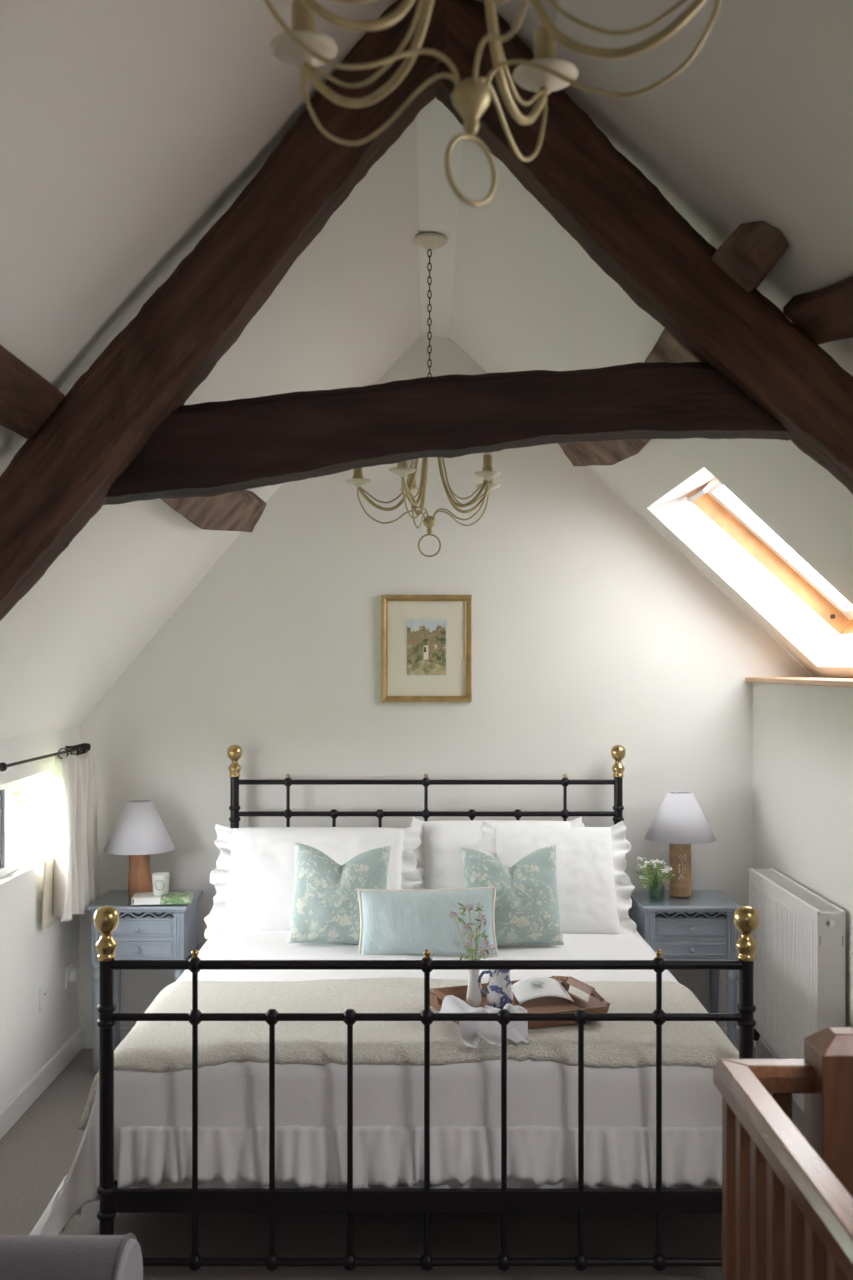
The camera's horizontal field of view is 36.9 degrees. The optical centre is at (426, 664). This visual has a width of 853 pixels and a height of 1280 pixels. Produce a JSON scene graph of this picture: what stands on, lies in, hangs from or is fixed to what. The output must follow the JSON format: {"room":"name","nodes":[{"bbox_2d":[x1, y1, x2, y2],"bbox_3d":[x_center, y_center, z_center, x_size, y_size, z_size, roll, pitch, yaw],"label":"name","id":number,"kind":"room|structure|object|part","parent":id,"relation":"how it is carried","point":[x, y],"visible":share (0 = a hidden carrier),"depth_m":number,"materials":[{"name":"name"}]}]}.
{"room":"bedroom","nodes":[
{"label":"bedroom","id":0,"kind":"room"},
{"bbox_2d":[0,726,78,1109],"bbox_3d":[-1.440,0.901,1.800,0.060,1.310,6.800,0,0,0],"label":"wall","id":1,"kind":"structure","parent":0,"point":[32,957],"depth_m":4.56,"materials":[{"name":"paint"}]},
{"bbox_2d":[0,771,50,877],"bbox_3d":[-1.485,0.561,4.150,0.070,0.330,1.600,0,0,0],"label":"window","id":2,"kind":"structure","parent":1,"relation":"in","point":[40,784],"depth_m":4.83,"materials":[{"name":"glass"}]},
{"bbox_2d":[0,1027,82,1139],"bbox_3d":[-1.402,1.514,1.800,0.016,0.085,6.800,0,0,0],"label":"baseboard","id":3,"kind":"structure","parent":1,"relation":"attached to","point":[29,1093],"depth_m":4.61,"materials":[{"name":"white paint"}]},
{"bbox_2d":[39,983,47,1011],"bbox_3d":[-1.405,1.221,4.700,0.010,0.086,0.086,0,0,0],"label":"wall socket","id":4,"kind":"object","parent":1,"relation":"attached to","point":[43,991],"visible":1,"depth_m":4.68,"materials":[{"name":"white plastic"}]},
{"bbox_2d":[0,743,90,771],"bbox_3d":[-1.363,0.325,4.153,0.096,0.041,1.806,0,0,0],"label":"pole","id":5,"kind":"object","parent":1,"relation":"attached to","point":[85,747],"visible":0.98,"depth_m":4.69,"materials":[{"name":"black metal"}]},
{"bbox_2d":[42,750,99,929],"bbox_3d":[-1.344,0.644,4.851,0.101,0.624,0.472,0,0,0],"label":"curtain","id":6,"kind":"object","parent":5,"relation":"hanging from","point":[71,877],"visible":0.98,"depth_m":4.75,"materials":[{"name":"white fabric"}]},
{"bbox_2d":[65,962,78,988],"bbox_3d":[-1.390,1.221,5.030,0.040,0.086,0.086,0,0,0],"label":"wall socket","id":7,"kind":"object","parent":1,"relation":"attached to","point":[71,974],"visible":1,"depth_m":5.01,"materials":[{"name":"white plastic"}]},
{"bbox_3d":[-1.405,1.221,5.030,0.009,0.086,0.086,0,0,0],"label":"plate","id":8,"kind":"part","parent":7,"relation":"part of","materials":[{"name":"white plastic"}]},
{"bbox_2d":[0,1048,803,1279],"bbox_3d":[-0.043,1.556,1.800,2.734,0.001,6.800,0,0,0],"label":"floor","id":9,"kind":"structure","parent":0,"point":[39,1150],"depth_m":3.51,"materials":[{"name":"carpet"}]},
{"bbox_2d":[0,1233,142,1279],"bbox_3d":[-0.872,1.286,1.814,0.697,0.539,1.129,0,0,0],"label":"sofa armrest","id":10,"kind":"object","parent":9,"relation":"on","point":[22,1257],"visible":1,"depth_m":2.23,"materials":[{"name":"grey fabric"}]},
{"bbox_3d":[-0.530,1.239,2.270,0.014,0.427,0.200,0,0,0],"label":"panel","id":11,"kind":"part","parent":10,"relation":"part of","materials":[{"name":"grey fabric"}]},
{"bbox_2d":[86,891,202,1074],"bbox_3d":[-1.095,1.232,5.008,0.380,0.648,0.353,0,0,0],"label":"nightstand","id":12,"kind":"object","parent":9,"relation":"on","point":[169,931],"visible":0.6,"depth_m":4.85,"materials":[{"name":"blue paint"}]},
{"bbox_3d":[-1.251,1.341,4.869,0.048,0.430,0.048,0,0,0],"label":"leg","id":13,"kind":"part","parent":12,"relation":"part of","materials":[{"name":"blue paint"}]},
{"bbox_3d":[-1.251,1.341,5.160,0.048,0.430,0.048,0,0,0],"label":"leg","id":14,"kind":"part","parent":12,"relation":"part of","materials":[{"name":"blue paint"}]},
{"bbox_2d":[104,800,175,896],"bbox_3d":[-1.128,0.721,5.035,0.277,0.373,0.277,0,0,0],"label":"table lamp","id":15,"kind":"object","parent":12,"relation":"on","point":[139,832],"visible":0.94,"depth_m":4.97,"materials":[{"name":"white fabric"}]},
{"bbox_3d":[-1.128,0.631,5.035,0.277,0.193,0.277,0,0,0],"label":"lamp shade","id":16,"kind":"part","parent":15,"relation":"part of","materials":[{"name":"white fabric"}]},
{"bbox_3d":[-1.095,1.002,4.859,0.272,0.059,0.021,0,0,0],"label":"drawer","id":17,"kind":"part","parent":12,"relation":"part of","materials":[{"name":"blue paint"}]},
{"bbox_3d":[-1.095,1.079,4.859,0.272,0.060,0.021,0,0,0],"label":"drawer","id":18,"kind":"part","parent":12,"relation":"part of","materials":[{"name":"blue paint"}]},
{"bbox_2d":[131,891,193,904],"bbox_3d":[-1.010,0.893,4.905,0.223,0.027,0.123,0,0,-6],"label":"book","id":19,"kind":"object","parent":12,"relation":"on","point":[139,898],"visible":0.91,"depth_m":4.85,"materials":[{"name":"white paper"}]},
{"bbox_2d":[152,872,169,894],"bbox_3d":[-1.020,0.841,4.914,0.068,0.078,0.070,0,0,0],"label":"candle jar","id":20,"kind":"object","parent":19,"relation":"on","point":[160,880],"visible":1,"depth_m":4.89,"materials":[{"name":"white glass"}]},
{"bbox_2d":[155,880,163,890],"bbox_3d":[-1.020,0.840,4.884,0.037,0.042,0.010,0,0,0],"label":"print","id":21,"kind":"object","parent":20,"relation":"attached to","point":[159,884],"depth_m":4.88},
{"bbox_3d":[-0.939,1.341,4.869,0.048,0.430,0.048,0,0,0],"label":"leg","id":22,"kind":"part","parent":12,"relation":"part of","materials":[{"name":"blue paint"}]},
{"bbox_3d":[-0.939,1.341,5.160,0.048,0.430,0.048,0,0,0],"label":"leg","id":23,"kind":"part","parent":12,"relation":"part of","materials":[{"name":"blue paint"}]},
{"bbox_2d":[94,745,758,1270],"bbox_3d":[0.000,0.938,4.089,1.592,1.237,2.108,0,0,0],"label":"frame","id":24,"kind":"object","parent":9,"relation":"on","point":[113,1200],"visible":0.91,"depth_m":3.06,"materials":[{"name":"black metal"}]},
{"bbox_3d":[-0.766,1.131,3.065,0.034,0.850,0.034,0,0,0],"label":"post","id":25,"kind":"part","parent":24,"relation":"part of","materials":[{"name":"black metal"}]},
{"bbox_3d":[-0.766,1.002,5.113,0.035,1.108,0.035,0,0,0],"label":"post","id":26,"kind":"part","parent":24,"relation":"part of","materials":[{"name":"black metal"}]},
{"bbox_2d":[29,931,721,1234],"bbox_3d":[-0.001,1.204,4.031,2.017,0.518,1.904,0,0,0],"label":"duvet","id":27,"kind":"object","parent":24,"relation":"on","point":[153,1111],"visible":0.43,"depth_m":3.11,"materials":[{"name":"white fabric"}]},
{"bbox_2d":[204,824,421,939],"bbox_3d":[-0.412,0.795,4.731,0.795,0.380,0.335,0,0,0],"label":"pillow","id":28,"kind":"object","parent":27,"relation":"on","point":[253,878],"visible":0.71,"depth_m":4.73,"materials":[{"name":"fabric"}]},
{"bbox_2d":[287,843,390,943],"bbox_3d":[-0.298,0.785,4.385,0.342,0.333,0.190,0,0,2],"label":"floral cushion","id":29,"kind":"object","parent":27,"relation":"on","point":[325,903],"visible":0.86,"depth_m":4.33,"materials":[{"name":"fabric"}]},
{"bbox_2d":[78,977,738,1130],"bbox_3d":[0.000,1.034,3.458,1.708,0.215,0.700,0,0,0],"label":"throw blanket","id":30,"kind":"object","parent":27,"relation":"on","point":[152,1046],"visible":0.62,"depth_m":3.24,"materials":[{"name":"beige fabric"}]},
{"bbox_2d":[430,975,609,1028],"bbox_3d":[0.235,0.893,3.405,0.407,0.062,0.335,0,0,-21],"label":"serving tray","id":31,"kind":"object","parent":30,"relation":"on","point":[596,1003],"visible":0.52,"depth_m":3.44,"materials":[{"name":"brown wood"}]},
{"bbox_3d":[0.058,0.893,3.337,0.028,0.062,0.318,0,0,-21],"label":"handle","id":32,"kind":"part","parent":31,"relation":"part of","materials":[{"name":"brown wood"}]},
{"bbox_2d":[449,902,494,1006],"bbox_3d":[0.122,0.777,3.438,0.124,0.276,0.064,0,0,0],"label":"bud vase","id":33,"kind":"object","parent":31,"relation":"on","point":[473,997],"visible":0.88,"depth_m":3.43,"materials":[{"name":"white ceramic"}]},
{"bbox_2d":[439,995,531,1048],"bbox_3d":[0.150,0.894,3.237,0.188,0.087,0.233,0,0,-16],"label":"napkin","id":34,"kind":"object","parent":31,"relation":"on","point":[472,1032],"visible":0.6,"depth_m":3.17,"materials":[{"name":"fabric"}]},
{"bbox_2d":[478,970,512,1008],"bbox_3d":[0.191,0.861,3.434,0.084,0.108,0.072,0,0,35],"label":"jug","id":35,"kind":"object","parent":31,"relation":"on","point":[499,993],"visible":0.84,"depth_m":3.40,"materials":[{"name":"white ceramic"}]},
{"bbox_3d":[0.153,0.852,3.430,0.032,0.066,0.008,0,0,0],"label":"handle","id":36,"kind":"part","parent":35,"relation":"part of","materials":[{"name":"ceramic"}]},
{"bbox_2d":[512,976,573,1004],"bbox_3d":[0.315,0.888,3.500,0.151,0.048,0.110,0,0,-10],"label":"folded card","id":37,"kind":"object","parent":31,"relation":"on","point":[529,988],"visible":0.98,"depth_m":3.49,"materials":[{"name":"white paper"}]},
{"bbox_3d":[0.412,0.893,3.473,0.028,0.062,0.318,0,0,-21],"label":"handle","id":38,"kind":"part","parent":31,"relation":"part of","materials":[{"name":"brown wood"}]},
{"bbox_2d":[358,887,498,957],"bbox_3d":[0.003,0.856,4.246,0.466,0.226,0.150,0,0,-5],"label":"lumbar cushion","id":39,"kind":"object","parent":27,"relation":"on","point":[392,921],"visible":0.88,"depth_m":4.20,"materials":[{"name":"blue fabric"}]},
{"bbox_2d":[411,816,584,888],"bbox_3d":[0.275,0.796,4.860,0.717,0.410,0.309,0,0,0],"label":"pillow","id":40,"kind":"object","parent":27,"relation":"on","point":[438,857],"visible":0.2,"depth_m":4.88,"materials":[{"name":"fabric"}]},
{"bbox_2d":[461,844,563,944],"bbox_3d":[0.292,0.793,4.395,0.346,0.333,0.188,0,0,-1],"label":"floral cushion","id":41,"kind":"object","parent":27,"relation":"on","point":[526,911],"visible":0.81,"depth_m":4.34,"materials":[{"name":"fabric"}]},
{"bbox_2d":[476,821,636,933],"bbox_3d":[0.475,0.790,4.689,0.582,0.416,0.284,0,0,0],"label":"pillow","id":42,"kind":"object","parent":27,"relation":"on","point":[594,890],"visible":0.58,"depth_m":4.67,"materials":[{"name":"fabric"}]},
{"bbox_3d":[0.000,1.284,3.068,1.532,0.053,0.018,0,0,0],"label":"foot rail","id":43,"kind":"part","parent":24,"relation":"part of","materials":[{"name":"black metal"}]},
{"bbox_3d":[0.000,0.595,5.113,1.532,0.020,0.020,0,0,0],"label":"rail","id":44,"kind":"part","parent":24,"relation":"part of","materials":[{"name":"black metal"}]},
{"bbox_3d":[0.000,0.468,5.113,1.532,0.020,0.020,0,0,0],"label":"rail","id":45,"kind":"part","parent":24,"relation":"part of","materials":[{"name":"black metal"}]},
{"bbox_3d":[0.000,0.843,3.065,1.532,0.019,0.019,0,0,0],"label":"rail","id":46,"kind":"part","parent":24,"relation":"part of","materials":[{"name":"black metal"}]},
{"bbox_3d":[0.000,0.718,3.065,1.532,0.023,0.023,0,0,0],"label":"rail","id":47,"kind":"part","parent":24,"relation":"part of","materials":[{"name":"black metal"}]},
{"bbox_3d":[0.000,1.430,3.065,1.532,0.019,0.019,0,0,0],"label":"rail","id":48,"kind":"part","parent":24,"relation":"part of","materials":[{"name":"black metal"}]},
{"bbox_3d":[0.766,1.002,5.113,0.035,1.108,0.035,0,0,0],"label":"post","id":49,"kind":"part","parent":24,"relation":"part of","materials":[{"name":"black metal"}]},
{"bbox_3d":[0.766,1.131,3.065,0.034,0.850,0.034,0,0,0],"label":"post","id":50,"kind":"part","parent":24,"relation":"part of","materials":[{"name":"black metal"}]},
{"bbox_2d":[631,891,740,1046],"bbox_3d":[1.004,1.232,5.008,0.380,0.648,0.353,0,0,0],"label":"nightstand","id":51,"kind":"object","parent":9,"relation":"on","point":[700,925],"visible":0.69,"depth_m":4.85,"materials":[{"name":"blue paint"}]},
{"bbox_2d":[636,857,674,900],"bbox_3d":[0.884,0.827,4.952,0.145,0.164,0.135,0,0,0],"label":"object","id":52,"kind":"object","parent":51,"relation":"on","point":[656,876],"visible":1,"depth_m":4.94,"materials":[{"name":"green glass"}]},
{"bbox_2d":[645,791,715,896],"bbox_3d":[0.998,0.704,5.035,0.277,0.406,0.277,0,0,0],"label":"table lamp","id":53,"kind":"object","parent":51,"relation":"on","point":[680,822],"visible":1,"depth_m":4.98,"materials":[{"name":"white fabric"}]},
{"bbox_3d":[0.998,0.594,5.035,0.277,0.184,0.277,0,0,0],"label":"lamp shade","id":54,"kind":"part","parent":53,"relation":"part of","materials":[{"name":"white fabric"}]},
{"bbox_3d":[1.004,1.079,4.859,0.272,0.060,0.021,0,0,0],"label":"drawer","id":55,"kind":"part","parent":51,"relation":"part of","materials":[{"name":"blue paint"}]},
{"bbox_3d":[1.004,1.002,4.859,0.272,0.059,0.021,0,0,0],"label":"drawer","id":56,"kind":"part","parent":51,"relation":"part of","materials":[{"name":"blue paint"}]},
{"bbox_3d":[1.160,1.341,5.160,0.048,0.430,0.048,0,0,0],"label":"leg","id":57,"kind":"part","parent":51,"relation":"part of","materials":[{"name":"blue paint"}]},
{"bbox_3d":[1.160,1.341,4.869,0.048,0.430,0.048,0,0,0],"label":"leg","id":58,"kind":"part","parent":51,"relation":"part of","materials":[{"name":"blue paint"}]},
{"bbox_2d":[713,1027,852,1279],"bbox_3d":[0.600,1.073,1.235,0.251,0.965,1.770,0,0,0],"label":"banister","id":59,"kind":"object","parent":9,"relation":"on","point":[787,1195],"visible":1,"depth_m":1.95,"materials":[{"name":"brown wood"}]},
{"bbox_3d":[0.551,0.670,2.092,0.153,0.043,0.055,0,0,0],"label":"handrail","id":60,"kind":"part","parent":59,"relation":"part of","materials":[{"name":"brown wood"}]},
{"bbox_3d":[0.675,1.073,2.070,0.100,0.965,0.100,0,0,0],"label":"newel post","id":61,"kind":"part","parent":59,"relation":"part of","materials":[{"name":"brown wood"}]},
{"bbox_2d":[0,0,852,738],"bbox_3d":[0.105,-0.547,1.800,3.030,1.587,6.800,0,0,0],"label":"ceiling","id":62,"kind":"structure","parent":0,"point":[129,128],"depth_m":2.50,"materials":[{"name":"paint"}]},
{"bbox_2d":[0,345,63,440],"bbox_3d":[-0.759,-0.496,1.357,0.102,0.116,2.314,0,0,0],"label":"purlin","id":63,"kind":"object","parent":62,"relation":"attached to","point":[27,400],"visible":1,"depth_m":2.36,"materials":[{"name":"brown wood"}]},
{"bbox_2d":[162,490,266,531],"bbox_3d":[-0.725,-0.549,3.873,0.160,0.206,2.211,0,0,3],"label":"brace","id":64,"kind":"object","parent":62,"relation":"attached to","point":[240,510],"visible":0.34,"depth_m":4.27,"materials":[{"name":"brown wood"}]},
{"bbox_2d":[0,0,446,622],"bbox_3d":[-0.484,-0.632,2.566,1.050,1.402,0.139,0,0,0],"label":"rafter","id":65,"kind":"object","parent":62,"relation":"attached to","point":[62,476],"visible":0.91,"depth_m":2.50,"materials":[{"name":"brown wood"}]},
{"bbox_2d":[104,362,786,504],"bbox_3d":[0.022,-0.472,2.639,1.479,0.283,0.148,0,0,0],"label":"tie beam","id":66,"kind":"structure","parent":65,"relation":"attached to","point":[216,447],"depth_m":2.57,"materials":[{"name":"brown wood"}]},
{"bbox_2d":[345,233,500,556],"bbox_3d":[-0.009,-0.835,4.004,0.491,0.995,0.505,0,0,0],"label":"chandelier","id":67,"kind":"object","parent":62,"relation":"hanging from","point":[428,241],"visible":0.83,"depth_m":3.99,"materials":[{"name":"beige metal"}]},
{"bbox_3d":[-0.215,-0.568,4.012,0.080,0.024,0.080,0,0,0],"label":"drip dish","id":68,"kind":"part","parent":67,"relation":"part of","materials":[{"name":"beige ceramic"}]},
{"bbox_3d":[-0.108,-0.662,4.006,0.212,0.312,0.005,0,0,3],"label":"scroll rod","id":69,"kind":"part","parent":67,"relation":"part of","materials":[{"name":"beige metal"}]},
{"bbox_3d":[-0.109,-0.660,4.006,0.223,0.356,0.010,0,0,3],"label":"arm","id":70,"kind":"part","parent":67,"relation":"part of","materials":[{"name":"beige metal"}]},
{"bbox_3d":[-0.109,-0.499,4.006,0.218,0.114,0.016,0,0,0],"label":"scroll rod","id":71,"kind":"part","parent":67,"relation":"part of","materials":[{"name":"beige metal"}]},
{"bbox_3d":[-0.071,-0.568,3.790,0.080,0.024,0.080,0,0,0],"label":"drip dish","id":72,"kind":"part","parent":67,"relation":"part of","materials":[{"name":"beige ceramic"}]},
{"bbox_3d":[-0.049,-0.568,4.217,0.080,0.024,0.080,0,0,0],"label":"drip dish","id":73,"kind":"part","parent":67,"relation":"part of","materials":[{"name":"beige ceramic"}]},
{"bbox_3d":[-0.033,-0.660,3.890,0.010,0.356,0.222,0,0,21],"label":"arm","id":74,"kind":"part","parent":67,"relation":"part of","materials":[{"name":"beige metal"}]},
{"bbox_3d":[-0.033,-0.499,3.889,0.082,0.114,0.203,0,0,0],"label":"scroll rod","id":75,"kind":"part","parent":67,"relation":"part of","materials":[{"name":"beige metal"}]},
{"bbox_3d":[-0.033,-0.662,3.890,0.005,0.312,0.212,0,0,21],"label":"scroll rod","id":76,"kind":"part","parent":67,"relation":"part of","materials":[{"name":"beige metal"}]},
{"bbox_3d":[-0.021,-0.660,4.114,0.010,0.356,0.222,0,0,-15],"label":"arm","id":77,"kind":"part","parent":67,"relation":"part of","materials":[{"name":"beige metal"}]},
{"bbox_3d":[-0.021,-0.499,4.114,0.005,0.114,0.218,0,0,-15],"label":"scroll rod","id":78,"kind":"part","parent":67,"relation":"part of","materials":[{"name":"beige metal"}]},
{"bbox_3d":[0.009,-1.093,4.000,0.011,0.457,0.011,0,0,45],"label":"chain","id":79,"kind":"part","parent":67,"relation":"part of","materials":[{"name":"brown metal"}]},
{"bbox_3d":[0.102,-0.499,3.925,0.218,0.114,0.005,0,0,39],"label":"scroll rod","id":80,"kind":"part","parent":67,"relation":"part of","materials":[{"name":"beige metal"}]},
{"bbox_3d":[0.109,-0.499,4.064,0.218,0.114,0.005,0,0,-33],"label":"scroll rod","id":81,"kind":"part","parent":67,"relation":"part of","materials":[{"name":"beige metal"}]},
{"bbox_3d":[0.101,-0.660,3.926,0.223,0.356,0.010,0,0,39],"label":"arm","id":82,"kind":"part","parent":67,"relation":"part of","materials":[{"name":"beige metal"}]},
{"bbox_3d":[0.101,-0.662,3.926,0.212,0.312,0.005,0,0,39],"label":"scroll rod","id":83,"kind":"part","parent":67,"relation":"part of","materials":[{"name":"beige metal"}]},
{"bbox_3d":[0.109,-0.660,4.064,0.223,0.356,0.010,0,0,-33],"label":"arm","id":84,"kind":"part","parent":67,"relation":"part of","materials":[{"name":"beige metal"}]},
{"bbox_3d":[0.108,-0.662,4.064,0.212,0.312,0.005,0,0,-33],"label":"scroll rod","id":85,"kind":"part","parent":67,"relation":"part of","materials":[{"name":"beige metal"}]},
{"bbox_3d":[0.184,-0.568,3.858,0.080,0.024,0.080,0,0,0],"label":"drip dish","id":86,"kind":"part","parent":67,"relation":"part of","materials":[{"name":"beige ceramic"}]},
{"bbox_3d":[0.198,-0.568,4.122,0.080,0.024,0.080,0,0,0],"label":"drip dish","id":87,"kind":"part","parent":67,"relation":"part of","materials":[{"name":"beige ceramic"}]},
{"bbox_2d":[264,0,719,205],"bbox_3d":[0.063,-0.903,1.313,0.541,0.859,0.552,0,0,0],"label":"chandelier","id":88,"kind":"object","parent":62,"relation":"hanging from","point":[302,47],"visible":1,"depth_m":1.34,"materials":[{"name":"beige metal"}]},
{"bbox_3d":[-0.143,-0.705,1.484,0.080,0.024,0.080,0,0,0],"label":"drip dish","id":89,"kind":"part","parent":88,"relation":"part of","materials":[{"name":"beige ceramic"}]},
{"bbox_3d":[-0.065,-0.799,1.253,0.236,0.312,0.005,0,0,-31],"label":"scroll rod","id":90,"kind":"part","parent":88,"relation":"part of","materials":[{"name":"beige metal"}]},
{"bbox_3d":[-0.066,-0.797,1.253,0.247,0.356,0.010,0,0,-31],"label":"arm","id":91,"kind":"part","parent":88,"relation":"part of","materials":[{"name":"beige metal"}]},
{"bbox_3d":[-0.066,-0.636,1.253,0.209,0.114,0.127,0,0,0],"label":"scroll rod","id":92,"kind":"part","parent":88,"relation":"part of","materials":[{"name":"beige metal"}]},
{"bbox_3d":[-0.052,-0.799,1.405,0.180,0.312,0.157,0,0,0],"label":"scroll rod","id":93,"kind":"part","parent":88,"relation":"part of","materials":[{"name":"beige metal"}]},
{"bbox_3d":[-0.053,-0.797,1.406,0.248,0.356,0.010,0,0,41],"label":"arm","id":94,"kind":"part","parent":88,"relation":"part of","materials":[{"name":"beige metal"}]},
{"bbox_3d":[-0.053,-0.636,1.406,0.243,0.114,0.005,0,0,41],"label":"scroll rod","id":95,"kind":"part","parent":88,"relation":"part of","materials":[{"name":"beige metal"}]},
{"bbox_3d":[0.075,-0.797,1.193,0.010,0.356,0.247,0,0,-13],"label":"arm","id":96,"kind":"part","parent":88,"relation":"part of","materials":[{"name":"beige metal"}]},
{"bbox_3d":[0.075,-0.636,1.192,0.005,0.114,0.243,0,0,-13],"label":"scroll rod","id":97,"kind":"part","parent":88,"relation":"part of","materials":[{"name":"beige metal"}]},
{"bbox_3d":[0.097,-0.636,1.441,0.005,0.114,0.243,0,0,23],"label":"scroll rod","id":98,"kind":"part","parent":88,"relation":"part of","materials":[{"name":"beige metal"}]},
{"bbox_3d":[0.097,-0.797,1.440,0.103,0.356,0.229,0,0,0],"label":"arm","id":99,"kind":"part","parent":88,"relation":"part of","materials":[{"name":"beige metal"}]},
{"bbox_3d":[0.097,-0.799,1.439,0.005,0.312,0.236,0,0,23],"label":"scroll rod","id":100,"kind":"part","parent":88,"relation":"part of","materials":[{"name":"beige metal"}]},
{"bbox_3d":[0.144,-0.705,1.550,0.080,0.024,0.080,0,0,0],"label":"drip dish","id":101,"kind":"part","parent":88,"relation":"part of","materials":[{"name":"beige ceramic"}]},
{"bbox_3d":[0.177,-0.636,1.309,0.242,0.114,0.025,0,0,0],"label":"scroll rod","id":102,"kind":"part","parent":88,"relation":"part of","materials":[{"name":"beige metal"}]},
{"bbox_3d":[0.176,-0.797,1.309,0.248,0.356,0.010,0,0,5],"label":"arm","id":103,"kind":"part","parent":88,"relation":"part of","materials":[{"name":"beige metal"}]},
{"bbox_3d":[0.175,-0.799,1.309,0.236,0.312,0.005,0,0,5],"label":"scroll rod","id":104,"kind":"part","parent":88,"relation":"part of","materials":[{"name":"beige metal"}]},
{"bbox_2d":[437,0,852,494],"bbox_3d":[0.533,-0.765,2.568,1.028,1.120,0.138,0,0,0],"label":"rafter","id":105,"kind":"object","parent":62,"relation":"attached to","point":[596,192],"visible":0.8,"depth_m":2.50,"materials":[{"name":"brown wood"}]},
{"bbox_2d":[558,221,788,465],"bbox_3d":[0.612,-0.794,3.693,0.232,0.223,2.652,0,0,0],"label":"wooden beam","id":106,"kind":"structure","parent":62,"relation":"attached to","point":[753,249],"depth_m":2.48,"materials":[{"name":"brown wood"}]},
{"bbox_2d":[647,467,852,666],"bbox_3d":[1.240,-0.327,4.490,0.759,0.668,1.040,0,0,0],"label":"skylight recess","id":107,"kind":"structure","parent":62,"relation":"attached to","point":[789,614],"depth_m":5.01,"materials":[{"name":"white paint"}]},
{"bbox_2d":[686,477,852,633],"bbox_3d":[1.357,-0.436,4.490,0.729,0.668,1.100,0,0,0],"label":"window","id":108,"kind":"structure","parent":107,"relation":"attached to","point":[713,498],"depth_m":5.01,"materials":[{"name":"brown wood"}]},
{"bbox_3d":[1.380,-0.462,4.490,0.692,0.001,0.920,42,0,0],"label":"pane","id":109,"kind":"part","parent":108,"relation":"part of","materials":[{"name":"clear glass"}]},
{"bbox_2d":[782,276,852,345],"bbox_3d":[0.785,-0.643,2.261,0.104,0.164,0.537,0,0,-8],"label":"purlin","id":110,"kind":"object","parent":62,"relation":"attached to","point":[824,315],"visible":1,"depth_m":2.39,"materials":[{"name":"brown wood"}]},
{"bbox_2d":[79,335,813,1027],"bbox_3d":[0.097,0.108,5.200,3.014,2.897,0.001,0,0,0],"label":"wall","id":111,"kind":"structure","parent":0,"point":[593,633],"depth_m":5.20,"materials":[{"name":"paint"}]},
{"bbox_2d":[83,1027,738,1048],"bbox_3d":[-0.043,1.514,5.192,2.702,0.085,0.016,0,0,0],"label":"baseboard","id":112,"kind":"structure","parent":111,"relation":"attached to","point":[87,1033],"depth_m":5.18,"materials":[{"name":"white paint"}]},
{"bbox_2d":[381,595,471,701],"bbox_3d":[0.000,-0.067,5.188,0.366,0.434,0.024,0,0,0],"label":"framed picture","id":113,"kind":"object","parent":111,"relation":"attached to","point":[426,640],"visible":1,"depth_m":5.19,"materials":[{"name":"gold metal"}]},
{"bbox_2d":[407,619,445,674],"bbox_3d":[0.000,-0.072,5.192,0.158,0.226,0.002,0,0,0],"label":"print","id":114,"kind":"object","parent":113,"relation":"attached to","point":[426,638],"depth_m":5.19},
{"bbox_2d":[752,682,852,1058],"bbox_3d":[1.324,0.811,1.800,0.001,1.490,6.800,0,0,0],"label":"wall","id":115,"kind":"structure","parent":0,"point":[802,735],"depth_m":4.46,"materials":[{"name":"paint"}]},
{"bbox_2d":[758,1037,803,1112],"bbox_3d":[1.316,1.514,3.600,0.016,0.085,3.200,0,0,0],"label":"baseboard","id":116,"kind":"structure","parent":115,"relation":"attached to","point":[764,1051],"depth_m":4.88,"materials":[{"name":"white paint"}]},
{"bbox_2d":[748,868,845,1058],"bbox_3d":[1.271,1.163,4.419,0.102,0.786,0.862,0,0,0],"label":"radiator","id":117,"kind":"object","parent":115,"relation":"attached to","point":[799,936],"visible":0.81,"depth_m":4.27,"materials":[{"name":"metal"}]},
{"bbox_3d":[1.225,1.069,4.425,0.010,0.575,0.842,0,0,0],"label":"panel","id":118,"kind":"part","parent":117,"relation":"part of","materials":[{"name":"metal"}]},
{"bbox_2d":[748,868,845,914],"bbox_3d":[1.265,0.775,4.425,0.090,0.010,0.850,0,0,0],"label":"grille","id":119,"kind":"object","parent":117,"relation":"attached to","point":[789,890],"depth_m":4.35,"materials":[{"name":"metal"}]},
{"bbox_2d":[746,677,852,687],"bbox_3d":[1.478,0.059,1.800,0.365,0.020,6.800,0,0,0],"label":"trim","id":120,"kind":"structure","parent":115,"relation":"attached to","point":[814,681],"depth_m":4.48,"materials":[{"name":"brown wood"}]},
{"label":"outside","id":121,"kind":"structure","parent":0,"visible":0},
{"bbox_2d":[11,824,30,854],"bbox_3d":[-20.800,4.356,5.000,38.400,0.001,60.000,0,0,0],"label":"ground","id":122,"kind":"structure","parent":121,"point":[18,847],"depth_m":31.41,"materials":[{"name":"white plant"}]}
]}

